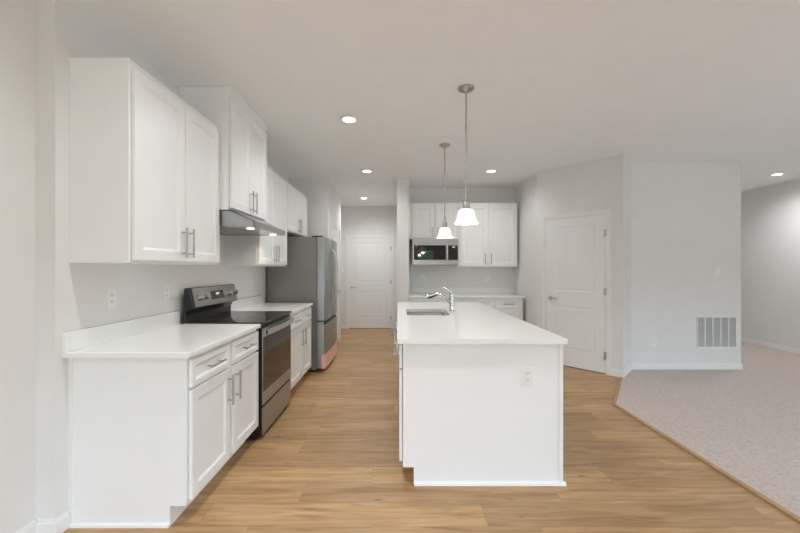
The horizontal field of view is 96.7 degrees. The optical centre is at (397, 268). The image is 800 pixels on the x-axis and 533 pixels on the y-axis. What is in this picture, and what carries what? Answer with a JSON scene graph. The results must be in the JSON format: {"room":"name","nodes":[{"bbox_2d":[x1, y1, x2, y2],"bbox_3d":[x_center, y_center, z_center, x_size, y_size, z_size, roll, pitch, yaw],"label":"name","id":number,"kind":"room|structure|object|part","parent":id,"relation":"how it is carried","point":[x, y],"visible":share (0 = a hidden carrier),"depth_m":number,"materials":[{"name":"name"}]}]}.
{"room":"kitchen","nodes":[
{"label":"kitchen","id":0,"kind":"room"},
{"bbox_2d":[0,0,34,532],"bbox_3d":[-1.907,-0.037,-0.410,0.185,2.755,4.380,0,0,0],"label":"wall","id":1,"kind":"structure","parent":0,"point":[17,17],"depth_m":1.69,"materials":[{"name":"paint"}]},
{"bbox_2d":[15,519,37,532],"bbox_3d":[-1.808,1.294,-0.410,0.014,0.092,4.379,0,0,0],"label":"baseboard","id":2,"kind":"structure","parent":1,"relation":"attached to","point":[30,527],"depth_m":1.74,"materials":[{"name":"paint"}]},
{"bbox_2d":[35,0,288,521],"bbox_3d":[-1.857,-0.037,4.890,0.285,2.755,6.220,0,0,0],"label":"wall","id":3,"kind":"structure","parent":0,"point":[68,296],"depth_m":1.82,"materials":[{"name":"paint"}]},
{"bbox_2d":[36,510,69,532],"bbox_3d":[-1.751,1.294,1.806,0.100,0.092,0.079,0,0,0],"label":"baseboard","id":4,"kind":"structure","parent":3,"relation":"attached to","point":[61,523],"depth_m":1.77,"materials":[{"name":"paint"}]},
{"bbox_2d":[106,288,116,308],"bbox_3d":[-1.711,0.175,2.125,0.008,0.117,0.072,0,0,0],"label":"outlet","id":5,"kind":"object","parent":3,"relation":"attached to","point":[111,294],"visible":1,"depth_m":2.12,"materials":[{"name":"white plastic"}]},
{"bbox_2d":[62,311,179,351],"bbox_3d":[-1.704,0.375,2.288,0.020,0.102,0.951,0,0,0],"label":"backsplash","id":6,"kind":"structure","parent":3,"relation":"attached to","point":[86,337],"depth_m":2.13,"materials":[{"name":"white stone"}]},
{"bbox_2d":[69,58,219,264],"bbox_3d":[-1.527,-0.566,2.307,0.374,1.068,0.915,0,0,0],"label":"upper cabinet","id":7,"kind":"object","parent":3,"relation":"attached to","point":[144,164],"visible":1,"depth_m":1.87,"materials":[{"name":"paint"}]},
{"bbox_3d":[-1.556,-1.091,2.307,0.316,0.019,0.915,0,0,0],"label":"trim","id":8,"kind":"part","parent":7,"relation":"part of","materials":[{"name":"paint"}]},
{"bbox_3d":[-1.389,-0.553,2.086,0.020,1.011,0.439,0,0,0],"label":"door","id":9,"kind":"part","parent":7,"relation":"part of","materials":[{"name":"paint"}]},
{"bbox_3d":[-1.360,-0.167,2.269,0.039,0.190,0.012,0,0,0],"label":"handle","id":10,"kind":"part","parent":7,"relation":"part of","materials":[{"name":"silver metal"}]},
{"bbox_3d":[-1.360,-0.167,2.347,0.039,0.190,0.012,0,0,0],"label":"handle","id":11,"kind":"part","parent":7,"relation":"part of","materials":[{"name":"silver metal"}]},
{"bbox_3d":[-1.389,-0.553,2.530,0.020,1.011,0.439,0,0,0],"label":"door","id":12,"kind":"part","parent":7,"relation":"part of","materials":[{"name":"paint"}]},
{"bbox_2d":[163,285,169,300],"bbox_3d":[-1.711,0.175,2.630,0.008,0.117,0.072,0,0,0],"label":"outlet","id":13,"kind":"object","parent":3,"relation":"attached to","point":[166,288],"visible":1,"depth_m":2.62,"materials":[{"name":"white plastic"}]},
{"bbox_2d":[177,87,267,221],"bbox_3d":[-1.486,-0.938,3.141,0.457,0.951,0.776,0,0,0],"label":"upper cabinet","id":14,"kind":"object","parent":3,"relation":"attached to","point":[243,137],"visible":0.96,"depth_m":2.89,"materials":[{"name":"paint"}]},
{"bbox_3d":[-1.502,-1.384,3.140,0.425,0.058,0.775,0,0,0],"label":"crown molding","id":15,"kind":"part","parent":14,"relation":"part of","materials":[{"name":"paint"}]},
{"bbox_3d":[-1.306,-0.905,2.963,0.020,0.855,0.364,0,0,0],"label":"door","id":16,"kind":"part","parent":14,"relation":"part of","materials":[{"name":"paint"}]},
{"bbox_2d":[220,210,284,235],"bbox_3d":[-1.417,-0.395,3.148,0.595,0.130,0.760,0,0,0],"label":"range hood","id":17,"kind":"object","parent":14,"relation":"attached to","point":[232,223],"visible":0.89,"depth_m":2.94,"materials":[{"name":"metal"}]},
{"bbox_3d":[-1.277,-0.587,3.187,0.039,0.190,0.012,0,0,0],"label":"handle","id":18,"kind":"part","parent":14,"relation":"part of","materials":[{"name":"silver metal"}]},
{"bbox_3d":[-1.306,-0.905,3.333,0.020,0.855,0.364,0,0,0],"label":"door","id":19,"kind":"part","parent":14,"relation":"part of","materials":[{"name":"paint"}]},
{"bbox_2d":[231,295,262,310],"bbox_3d":[-1.704,0.375,3.996,0.020,0.102,0.926,0,0,0],"label":"backsplash","id":20,"kind":"structure","parent":3,"relation":"attached to","point":[249,301],"depth_m":3.98,"materials":[{"name":"white stone"}]},
{"bbox_2d":[225,166,286,265],"bbox_3d":[-1.527,-0.566,3.986,0.374,1.068,0.915,0,0,0],"label":"upper cabinet","id":21,"kind":"object","parent":3,"relation":"attached to","point":[239,250],"visible":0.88,"depth_m":3.84,"materials":[{"name":"paint"}]},
{"bbox_3d":[-1.389,-0.553,3.764,0.020,1.011,0.439,0,0,0],"label":"door","id":22,"kind":"part","parent":21,"relation":"part of","materials":[{"name":"paint"}]},
{"bbox_3d":[-1.556,-1.091,3.986,0.316,0.019,0.915,0,0,0],"label":"trim","id":23,"kind":"part","parent":21,"relation":"part of","materials":[{"name":"paint"}]},
{"bbox_3d":[-1.389,-0.553,4.210,0.020,1.011,0.439,0,0,0],"label":"door","id":24,"kind":"part","parent":21,"relation":"part of","materials":[{"name":"paint"}]},
{"bbox_2d":[286,181,306,236],"bbox_3d":[-1.527,-0.786,4.931,0.374,0.628,0.977,0,0,0],"label":"upper cabinet","id":25,"kind":"object","parent":3,"relation":"attached to","point":[296,201],"visible":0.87,"depth_m":4.86,"materials":[{"name":"paint"}]},
{"bbox_3d":[-1.389,-0.773,4.694,0.020,0.571,0.470,0,0,0],"label":"door","id":26,"kind":"part","parent":25,"relation":"part of","materials":[{"name":"paint"}]},
{"bbox_3d":[-1.556,-1.091,4.931,0.316,0.019,0.977,0,0,0],"label":"trim","id":27,"kind":"part","parent":25,"relation":"part of","materials":[{"name":"paint"}]},
{"bbox_3d":[-1.389,-0.773,5.170,0.020,0.571,0.470,0,0,0],"label":"door","id":28,"kind":"part","parent":25,"relation":"part of","materials":[{"name":"paint"}]},
{"bbox_2d":[289,179,340,338],"bbox_3d":[-1.407,-0.037,6.205,0.614,2.755,1.270,0,0,0],"label":"wall","id":29,"kind":"structure","parent":0,"point":[323,200],"depth_m":5.57,"materials":[{"name":"paint"}]},
{"bbox_2d":[330,222,341,342],"bbox_3d":[-1.067,0.291,6.200,0.066,2.098,0.926,0,0,0],"label":"door","id":30,"kind":"structure","parent":29,"relation":"in","point":[334,234],"depth_m":6.54,"materials":[{"name":"paint"}]},
{"bbox_2d":[341,206,396,328],"bbox_3d":[2.225,-0.037,8.075,8.450,2.755,0.150,0,0,0],"label":"wall","id":31,"kind":"structure","parent":0,"point":[355,220],"depth_m":8.00,"materials":[{"name":"paint"}]},
{"bbox_2d":[346,235,393,328],"bbox_3d":[-0.633,0.287,7.967,1.069,2.106,0.066,0,0,0],"label":"door","id":32,"kind":"structure","parent":31,"relation":"in","point":[369,258],"depth_m":7.99,"materials":[{"name":"paint"}]},
{"bbox_2d":[397,179,408,347],"bbox_3d":[0.079,-0.037,6.795,0.189,2.755,2.410,0,0,0],"label":"wall","id":33,"kind":"structure","parent":0,"point":[402,184],"depth_m":5.59,"materials":[{"name":"paint"}]},
{"bbox_2d":[63,329,799,532],"bbox_3d":[2.200,1.390,2.750,8.600,0.100,11.100,0,0,0],"label":"floor","id":34,"kind":"structure","parent":0,"point":[329,462],"depth_m":2.24,"materials":[{"name":"brown wood"}]},
{"bbox_2d":[68,330,257,527],"bbox_3d":[-1.377,0.898,2.301,0.674,0.884,0.927,0,0,0],"label":"base cabinet","id":35,"kind":"object","parent":34,"relation":"on","point":[146,436],"visible":1,"depth_m":1.85,"materials":[{"name":"paint"}]},
{"bbox_3d":[-1.451,1.331,1.845,0.527,0.018,0.014,0,0,0],"label":"shoe molding","id":36,"kind":"part","parent":35,"relation":"part of","materials":[{"name":"paint"}]},
{"bbox_2d":[62,311,260,357],"bbox_3d":[-1.391,0.390,2.288,0.648,0.132,0.951,0,0,0],"label":"countertop","id":37,"kind":"structure","parent":35,"relation":"on","point":[163,335],"depth_m":2.09,"materials":[{"name":"white stone"}]},
{"bbox_3d":[-1.089,0.550,2.078,0.020,0.145,0.423,0,0,0],"label":"drawer","id":38,"kind":"part","parent":35,"relation":"part of","materials":[{"name":"paint"}]},
{"bbox_3d":[-1.089,0.925,2.078,0.020,0.574,0.423,0,0,0],"label":"door","id":39,"kind":"part","parent":35,"relation":"part of","materials":[{"name":"paint"}]},
{"bbox_3d":[-1.060,0.550,2.078,0.039,0.012,0.170,0,0,0],"label":"handle","id":40,"kind":"part","parent":35,"relation":"part of","materials":[{"name":"silver metal"}]},
{"bbox_3d":[-1.060,0.765,2.257,0.039,0.190,0.012,0,0,0],"label":"handle","id":41,"kind":"part","parent":35,"relation":"part of","materials":[{"name":"silver metal"}]},
{"bbox_3d":[-1.060,0.765,2.362,0.039,0.190,0.012,0,0,0],"label":"handle","id":42,"kind":"part","parent":35,"relation":"part of","materials":[{"name":"silver metal"}]},
{"bbox_3d":[-1.089,0.550,2.541,0.020,0.145,0.422,0,0,0],"label":"drawer","id":43,"kind":"part","parent":35,"relation":"part of","materials":[{"name":"paint"}]},
{"bbox_3d":[-1.089,0.925,2.541,0.020,0.574,0.422,0,0,0],"label":"door","id":44,"kind":"part","parent":35,"relation":"part of","materials":[{"name":"paint"}]},
{"bbox_2d":[184,284,293,439],"bbox_3d":[-1.341,0.744,3.148,0.664,1.192,0.760,0,0,0],"label":"range","id":45,"kind":"object","parent":34,"relation":"on","point":[207,304],"visible":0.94,"depth_m":3.00,"materials":[{"name":"silver metal"}]},
{"bbox_3d":[-1.587,0.227,2.863,0.046,0.062,0.062,0,0,0],"label":"knob","id":46,"kind":"part","parent":45,"relation":"part of","materials":[{"name":"metal"}]},
{"bbox_3d":[-1.587,0.227,2.953,0.046,0.062,0.062,0,0,0],"label":"knob","id":47,"kind":"part","parent":45,"relation":"part of","materials":[{"name":"metal"}]},
{"bbox_3d":[-1.607,0.228,3.160,0.036,0.151,0.724,0,0,0],"label":"control panel","id":48,"kind":"part","parent":45,"relation":"part of","materials":[{"name":"metal"}]},
{"bbox_3d":[-1.604,0.227,3.158,0.019,0.073,0.210,0,0,0],"label":"display glass","id":49,"kind":"part","parent":45,"relation":"part of","materials":[{"name":"black glass"}]},
{"bbox_3d":[-1.587,0.227,3.363,0.046,0.062,0.062,0,0,0],"label":"knob","id":50,"kind":"part","parent":45,"relation":"part of","materials":[{"name":"metal"}]},
{"bbox_2d":[186,311,291,324],"bbox_3d":[-1.355,0.425,3.148,0.600,0.019,0.760,0,0,0],"label":"cooktop","id":51,"kind":"object","parent":45,"relation":"in","point":[219,317],"depth_m":3.05,"materials":[{"name":"black glass"}]},
{"bbox_3d":[-1.081,0.452,3.148,0.014,0.031,0.752,0,0,0],"label":"vent trim","id":52,"kind":"part","parent":45,"relation":"part of","materials":[{"name":"black metal"}]},
{"bbox_3d":[-1.077,1.194,3.148,0.023,0.216,0.740,0,0,0],"label":"storage drawer","id":53,"kind":"part","parent":45,"relation":"part of","materials":[{"name":"silver metal"}]},
{"bbox_3d":[-1.062,1.194,3.148,0.005,0.212,0.736,0,0,0],"label":"drawer","id":54,"kind":"part","parent":45,"relation":"part of","materials":[{"name":"metal"}]},
{"bbox_3d":[-1.061,0.769,3.148,0.005,0.602,0.736,0,0,0],"label":"oven door","id":55,"kind":"part","parent":45,"relation":"part of","materials":[{"name":"metal"}]},
{"bbox_3d":[-1.034,0.497,3.148,0.050,0.046,0.700,0,0,0],"label":"handle","id":56,"kind":"part","parent":45,"relation":"part of","materials":[{"name":"metal"}]},
{"bbox_2d":[290,307,311,388],"bbox_3d":[-1.377,0.898,3.987,0.674,0.884,0.913,0,0,0],"label":"base cabinet","id":57,"kind":"object","parent":34,"relation":"on","point":[301,326],"visible":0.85,"depth_m":3.94,"materials":[{"name":"paint"}]},
{"bbox_2d":[231,295,312,314],"bbox_3d":[-1.391,0.390,3.996,0.648,0.132,0.926,0,0,0],"label":"countertop","id":58,"kind":"structure","parent":57,"relation":"on","point":[255,303],"depth_m":3.95,"materials":[{"name":"white stone"}]},
{"bbox_3d":[-1.089,0.925,3.756,0.020,0.574,0.423,0,0,0],"label":"door","id":59,"kind":"part","parent":57,"relation":"part of","materials":[{"name":"paint"}]},
{"bbox_3d":[-1.089,0.550,3.756,0.020,0.145,0.423,0,0,0],"label":"drawer","id":60,"kind":"part","parent":57,"relation":"part of","materials":[{"name":"paint"}]},
{"bbox_3d":[-1.089,0.550,4.220,0.020,0.145,0.422,0,0,0],"label":"drawer","id":61,"kind":"part","parent":57,"relation":"part of","materials":[{"name":"paint"}]},
{"bbox_3d":[-1.089,0.925,4.220,0.020,0.574,0.422,0,0,0],"label":"door","id":62,"kind":"part","parent":57,"relation":"part of","materials":[{"name":"paint"}]},
{"bbox_2d":[267,236,337,371],"bbox_3d":[-1.279,0.454,5.053,0.832,1.772,0.913,0,0,0],"label":"refrigerator","id":63,"kind":"object","parent":34,"relation":"on","point":[310,274],"visible":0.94,"depth_m":4.60,"materials":[{"name":"grey metal"}]},
{"bbox_3d":[-0.989,0.128,4.824,0.112,1.080,0.453,0,0,0],"label":"door","id":64,"kind":"part","parent":63,"relation":"part of","materials":[{"name":"metal"}]},
{"bbox_3d":[-0.989,1.002,5.053,0.112,0.567,0.910,0,0,0],"label":"freezer drawer","id":65,"kind":"part","parent":63,"relation":"part of","materials":[{"name":"metal"}]},
{"bbox_3d":[-0.989,0.128,5.282,0.112,1.080,0.453,0,0,0],"label":"door","id":66,"kind":"part","parent":63,"relation":"part of","materials":[{"name":"metal"}]},
{"bbox_3d":[-0.906,0.100,5.008,0.086,0.771,0.025,0,0,0],"label":"handle","id":67,"kind":"part","parent":63,"relation":"part of","materials":[{"name":"metal"}]},
{"bbox_3d":[-0.906,0.100,5.098,0.086,0.771,0.025,0,0,0],"label":"handle","id":68,"kind":"part","parent":63,"relation":"part of","materials":[{"name":"metal"}]},
{"bbox_2d":[394,330,398,438],"bbox_3d":[0.301,0.906,2.848,0.664,0.868,0.596,0,0,0],"label":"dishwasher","id":69,"kind":"object","parent":34,"relation":"on","point":[395,331],"visible":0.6,"depth_m":2.55,"materials":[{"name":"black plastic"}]},
{"bbox_3d":[-0.014,0.540,2.848,0.034,0.020,0.500,0,0,0],"label":"handle","id":70,"kind":"part","parent":69,"relation":"part of","materials":[{"name":"metal"}]},
{"bbox_3d":[0.022,0.850,2.848,0.039,0.751,0.594,0,0,0],"label":"door","id":71,"kind":"part","parent":69,"relation":"part of","materials":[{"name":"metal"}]},
{"bbox_2d":[393,344,402,460],"bbox_3d":[0.306,0.898,2.388,0.674,0.884,0.314,0,0,0],"label":"base cabinet","id":72,"kind":"object","parent":34,"relation":"on","point":[400,348],"visible":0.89,"depth_m":2.24,"materials":[{"name":"paint"}]},
{"bbox_3d":[-0.012,0.550,2.388,0.039,0.012,0.170,0,0,0],"label":"handle","id":73,"kind":"part","parent":72,"relation":"part of","materials":[{"name":"silver metal"}]},
{"bbox_3d":[0.018,0.550,2.388,0.020,0.145,0.295,0,0,0],"label":"drawer","id":74,"kind":"part","parent":72,"relation":"part of","materials":[{"name":"paint"}]},
{"bbox_3d":[0.018,0.925,2.388,0.020,0.574,0.295,0,0,0],"label":"door","id":75,"kind":"part","parent":72,"relation":"part of","materials":[{"name":"paint"}]},
{"bbox_2d":[409,298,493,307],"bbox_3d":[0.844,0.898,5.882,1.327,0.884,0.674,0,0,0],"label":"base cabinet","id":76,"kind":"object","parent":34,"relation":"on","point":[489,302],"visible":0.09,"depth_m":5.58,"materials":[{"name":"paint"}]},
{"bbox_3d":[0.525,0.550,5.594,0.570,0.145,0.020,0,0,0],"label":"drawer","id":77,"kind":"part","parent":76,"relation":"part of","materials":[{"name":"paint"}]},
{"bbox_2d":[409,288,524,297],"bbox_3d":[1.101,0.390,5.896,1.852,0.132,0.648,0,0,0],"label":"countertop","id":78,"kind":"structure","parent":76,"relation":"on","point":[413,292],"depth_m":6.20,"materials":[{"name":"white stone"}]},
{"bbox_3d":[1.170,0.550,5.594,0.640,0.145,0.020,0,0,0],"label":"drawer","id":79,"kind":"part","parent":76,"relation":"part of","materials":[{"name":"paint"}]},
{"bbox_2d":[403,344,565,485],"bbox_3d":[0.535,0.898,3.372,1.009,0.884,2.356,0,0,0],"label":"kitchen island","id":80,"kind":"object","parent":34,"relation":"on","point":[469,419],"visible":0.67,"depth_m":2.21,"materials":[{"name":"paint"}]},
{"bbox_2d":[397,302,567,343],"bbox_3d":[0.514,0.441,3.376,1.039,0.030,2.428,0,0,0],"label":"island countertop","id":81,"kind":"structure","parent":80,"relation":"on","point":[470,322],"depth_m":2.63,"materials":[{"name":"white stone"}]},
{"bbox_2d":[407,312,446,314],"bbox_3d":[0.287,0.561,3.535,0.400,0.209,0.525,0,0,0],"label":"sink","id":82,"kind":"object","parent":81,"relation":"in","point":[408,313],"visible":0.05,"depth_m":3.79,"materials":[{"name":"metal"}]},
{"bbox_2d":[425,287,454,310],"bbox_3d":[0.424,0.301,3.600,0.304,0.250,0.062,0,0,0],"label":"faucet","id":83,"kind":"object","parent":81,"relation":"on","point":[450,300],"visible":1,"depth_m":3.58,"materials":[{"name":"silver metal"}]},
{"bbox_3d":[0.455,0.297,3.600,0.195,0.128,0.034,0,0,0],"label":"spout","id":84,"kind":"part","parent":83,"relation":"part of","materials":[{"name":"silver metal"}]},
{"bbox_3d":[0.570,1.330,3.372,0.940,0.020,2.356,0,0,0],"label":"shoe molding","id":85,"kind":"part","parent":80,"relation":"part of","materials":[{"name":"paint"}]},
{"bbox_2d":[521,367,532,385],"bbox_3d":[0.801,0.668,2.208,0.072,0.117,0.008,0,0,0],"label":"outlet","id":86,"kind":"object","parent":80,"relation":"attached to","point":[526,372],"visible":1,"depth_m":2.21,"materials":[{"name":"white plastic"}]},
{"bbox_3d":[1.013,0.898,2.209,0.026,0.884,0.006,0,0,0],"label":"corner trim","id":87,"kind":"part","parent":80,"relation":"part of","materials":[{"name":"paint"}]},
{"bbox_2d":[494,298,522,319],"bbox_3d":[1.739,0.898,5.882,0.462,0.884,0.674,0,0,0],"label":"base cabinet","id":88,"kind":"object","parent":34,"relation":"on","point":[513,307],"visible":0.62,"depth_m":5.59,"materials":[{"name":"paint"}]},
{"bbox_3d":[1.732,0.550,5.594,0.392,0.145,0.020,0,0,0],"label":"drawer","id":89,"kind":"part","parent":88,"relation":"part of","materials":[{"name":"paint"}]},
{"bbox_3d":[1.732,0.925,5.594,0.392,0.574,0.020,0,0,0],"label":"door","id":90,"kind":"part","parent":88,"relation":"part of","materials":[{"name":"paint"}]},
{"bbox_2d":[612,377,799,522],"bbox_3d":[2.173,1.333,0.907,0.562,0.015,6.997,0,0,5],"label":"trim","id":91,"kind":"structure","parent":34,"relation":"on","point":[752,490],"depth_m":2.42,"materials":[{"name":"brown wood"}]},
{"bbox_2d":[73,0,799,205],"bbox_3d":[2.200,-1.465,2.750,8.600,0.100,11.100,0,0,0],"label":"ceiling","id":92,"kind":"structure","parent":0,"point":[556,83],"depth_m":2.64,"materials":[{"name":"paint"}]},
{"bbox_2d":[340,115,357,122],"bbox_3d":[-0.462,-1.410,3.355,0.170,0.010,0.170,0,0,0],"label":"recessed light","id":93,"kind":"object","parent":92,"relation":"in","point":[346,118],"visible":1,"depth_m":3.35,"materials":[{"name":"white plastic"}]},
{"bbox_2d":[361,169,372,172],"bbox_3d":[-0.447,-1.410,5.130,0.170,0.010,0.170,0,0,0],"label":"recessed light","id":94,"kind":"object","parent":92,"relation":"in","point":[364,170],"visible":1,"depth_m":5.13,"materials":[{"name":"white plastic"}]},
{"bbox_2d":[436,143,452,237],"bbox_3d":[0.533,-0.885,4.050,0.194,1.059,0.194,0,0,0],"label":"pendant light","id":95,"kind":"object","parent":92,"relation":"hanging from","point":[444,232],"visible":1,"depth_m":4.02,"materials":[{"name":"white glass"}]},
{"bbox_3d":[0.533,-0.413,4.050,0.194,0.114,0.194,0,0,0],"label":"lamp shade","id":96,"kind":"part","parent":95,"relation":"part of","materials":[{"name":"white glass"}]},
{"bbox_3d":[0.533,-0.976,4.050,0.017,0.802,0.017,0,0,0],"label":"rod","id":97,"kind":"part","parent":95,"relation":"part of","materials":[{"name":"silver metal"}]},
{"bbox_2d":[454,84,478,224],"bbox_3d":[0.533,-0.885,2.780,0.194,1.059,0.194,0,0,0],"label":"pendant light","id":98,"kind":"object","parent":92,"relation":"hanging from","point":[465,216],"visible":1,"depth_m":2.76,"materials":[{"name":"white glass"}]},
{"bbox_3d":[0.533,-0.976,2.780,0.017,0.802,0.017,0,0,0],"label":"rod","id":99,"kind":"part","parent":98,"relation":"part of","materials":[{"name":"silver metal"}]},
{"bbox_3d":[0.533,-0.413,2.780,0.194,0.114,0.194,0,0,0],"label":"lamp shade","id":100,"kind":"part","parent":98,"relation":"part of","materials":[{"name":"white glass"}]},
{"bbox_2d":[485,169,496,172],"bbox_3d":[1.342,-1.410,5.130,0.170,0.010,0.170,0,0,0],"label":"recessed light","id":101,"kind":"object","parent":92,"relation":"in","point":[490,170],"visible":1,"depth_m":5.13,"materials":[{"name":"white plastic"}]},
{"bbox_2d":[769,173,784,175],"bbox_3d":[5.650,-1.410,5.300,0.170,0.010,0.170,0,0,0],"label":"recessed light","id":102,"kind":"object","parent":92,"relation":"in","point":[774,174],"visible":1,"depth_m":5.31,"materials":[{"name":"white plastic"}]},
{"bbox_2d":[409,188,513,293],"bbox_3d":[1.162,-0.037,6.280,1.976,2.755,0.120,0,0,0],"label":"wall","id":103,"kind":"structure","parent":0,"point":[436,276],"depth_m":6.22,"materials":[{"name":"paint"}]},
{"bbox_2d":[409,203,457,240],"bbox_3d":[0.584,-0.799,6.032,0.820,0.602,0.374,0,0,0],"label":"upper cabinet","id":104,"kind":"object","parent":103,"relation":"attached to","point":[425,219],"visible":0.92,"depth_m":5.89,"materials":[{"name":"paint"}]},
{"bbox_3d":[0.424,-0.786,5.894,0.357,0.545,0.020,0,0,0],"label":"door","id":105,"kind":"part","parent":104,"relation":"part of","materials":[{"name":"paint"}]},
{"bbox_2d":[411,239,458,264],"bbox_3d":[0.613,-0.278,5.992,0.756,0.431,0.456,0,0,0],"label":"microwave","id":106,"kind":"object","parent":104,"relation":"attached to","point":[423,251],"visible":1,"depth_m":5.81,"materials":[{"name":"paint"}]},
{"bbox_3d":[0.612,-1.091,6.061,0.765,0.019,0.316,0,0,0],"label":"trim","id":107,"kind":"part","parent":104,"relation":"part of","materials":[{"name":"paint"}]},
{"bbox_3d":[0.801,-0.786,5.894,0.357,0.545,0.020,0,0,0],"label":"door","id":108,"kind":"part","parent":104,"relation":"part of","materials":[{"name":"paint"}]},
{"bbox_2d":[409,288,513,292],"bbox_3d":[1.101,0.375,6.210,1.852,0.102,0.020,0,0,0],"label":"backsplash","id":109,"kind":"structure","parent":103,"relation":"attached to","point":[411,290],"depth_m":6.20,"materials":[{"name":"white stone"}]},
{"bbox_2d":[455,203,516,266],"bbox_3d":[1.489,-0.566,6.032,0.988,1.068,0.374,0,0,0],"label":"upper cabinet","id":110,"kind":"object","parent":103,"relation":"attached to","point":[491,242],"visible":0.94,"depth_m":5.89,"materials":[{"name":"paint"}]},
{"bbox_3d":[1.252,-0.553,5.894,0.448,1.011,0.020,0,0,0],"label":"door","id":111,"kind":"part","parent":110,"relation":"part of","materials":[{"name":"paint"}]},
{"bbox_3d":[1.489,-1.091,6.061,0.988,0.019,0.316,0,0,0],"label":"trim","id":112,"kind":"part","parent":110,"relation":"part of","materials":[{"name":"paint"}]},
{"bbox_3d":[1.729,-0.553,5.894,0.448,1.011,0.020,0,0,0],"label":"door","id":113,"kind":"part","parent":110,"relation":"part of","materials":[{"name":"paint"}]},
{"bbox_2d":[514,154,630,373],"bbox_3d":[2.384,-0.037,5.286,0.680,2.755,1.937,0,0,-35],"label":"wall","id":114,"kind":"structure","parent":0,"point":[604,183],"depth_m":4.71,"materials":[{"name":"paint"}]},
{"bbox_2d":[542,209,610,375],"bbox_3d":[2.360,0.291,4.789,0.066,2.098,0.891,0,0,-42],"label":"door","id":115,"kind":"structure","parent":114,"relation":"in","point":[574,291],"depth_m":4.75,"materials":[{"name":"paint"}]},
{"bbox_2d":[611,368,623,376],"bbox_3d":[2.729,1.294,4.421,0.014,0.092,0.148,0,0,-42],"label":"baseboard","id":116,"kind":"structure","parent":114,"relation":"attached to","point":[614,372],"depth_m":4.42,"materials":[{"name":"paint"}]},
{"bbox_2d":[631,162,740,364],"bbox_3d":[3.820,-0.037,6.108,1.460,2.755,2.784,0,0,0],"label":"wall","id":117,"kind":"structure","parent":0,"point":[686,216],"depth_m":4.72,"materials":[{"name":"paint"}]},
{"bbox_2d":[624,364,631,376],"bbox_3d":[2.938,1.294,4.543,0.014,0.092,0.460,0,0,43],"label":"baseboard","id":118,"kind":"structure","parent":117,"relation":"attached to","point":[628,369],"depth_m":4.51,"materials":[{"name":"paint"}]},
{"bbox_2d":[651,337,656,345],"bbox_3d":[3.395,0.962,4.712,0.072,0.117,0.008,0,0,0],"label":"outlet","id":119,"kind":"object","parent":117,"relation":"attached to","point":[653,339],"visible":1,"depth_m":4.71,"materials":[{"name":"white plastic"}]},
{"bbox_2d":[631,363,742,368],"bbox_3d":[3.829,1.294,4.709,1.470,0.092,0.014,0,0,0],"label":"baseboard","id":120,"kind":"structure","parent":117,"relation":"in","point":[634,365],"depth_m":4.70,"materials":[{"name":"paint"}]},
{"bbox_2d":[696,316,736,347],"bbox_3d":[4.223,0.836,4.710,0.535,0.425,0.012,0,0,0],"label":"air vent","id":121,"kind":"object","parent":117,"relation":"in","point":[711,331],"visible":1,"depth_m":4.71,"materials":[{"name":"white plastic"}]},
{"bbox_3d":[4.014,0.835,4.711,0.090,0.382,0.007,0,0,0],"label":"louver panel","id":122,"kind":"part","parent":121,"relation":"part of","materials":[{"name":"paint"}]},
{"bbox_3d":[4.118,0.835,4.711,0.090,0.382,0.007,0,0,0],"label":"louver panel","id":123,"kind":"part","parent":121,"relation":"part of","materials":[{"name":"paint"}]},
{"bbox_3d":[4.223,0.835,4.711,0.090,0.382,0.007,0,0,0],"label":"louver panel","id":124,"kind":"part","parent":121,"relation":"part of","materials":[{"name":"paint"}]},
{"bbox_3d":[4.327,0.835,4.711,0.090,0.382,0.007,0,0,0],"label":"louver panel","id":125,"kind":"part","parent":121,"relation":"part of","materials":[{"name":"paint"}]},
{"bbox_3d":[4.431,0.835,4.711,0.090,0.382,0.007,0,0,0],"label":"louver panel","id":126,"kind":"part","parent":121,"relation":"part of","materials":[{"name":"paint"}]},
{"bbox_2d":[715,268,719,275],"bbox_3d":[4.235,0.040,4.710,0.072,0.117,0.011,0,0,0],"label":"light switch","id":127,"kind":"object","parent":117,"relation":"attached to","point":[717,270],"visible":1,"depth_m":4.71,"materials":[{"name":"white plastic"}]},
{"bbox_2d":[617,342,799,516],"bbox_3d":[4.215,1.334,2.450,4.130,0.012,10.100,0,0,0],"label":"floor","id":128,"kind":"structure","parent":0,"point":[745,422],"depth_m":3.31,"materials":[{"name":"beige carpet"}]},
{"bbox_2d":[741,179,799,348],"bbox_3d":[6.355,-0.037,2.700,0.150,2.755,10.600,0,0,0],"label":"wall","id":129,"kind":"structure","parent":0,"point":[770,215],"depth_m":5.98,"materials":[{"name":"paint"}]},
{"bbox_2d":[741,337,799,353],"bbox_3d":[6.273,1.294,2.450,0.014,0.092,10.100,0,0,0],"label":"baseboard","id":130,"kind":"structure","parent":129,"relation":"attached to","point":[746,340],"depth_m":5.96,"materials":[{"name":"paint"}]}
]}

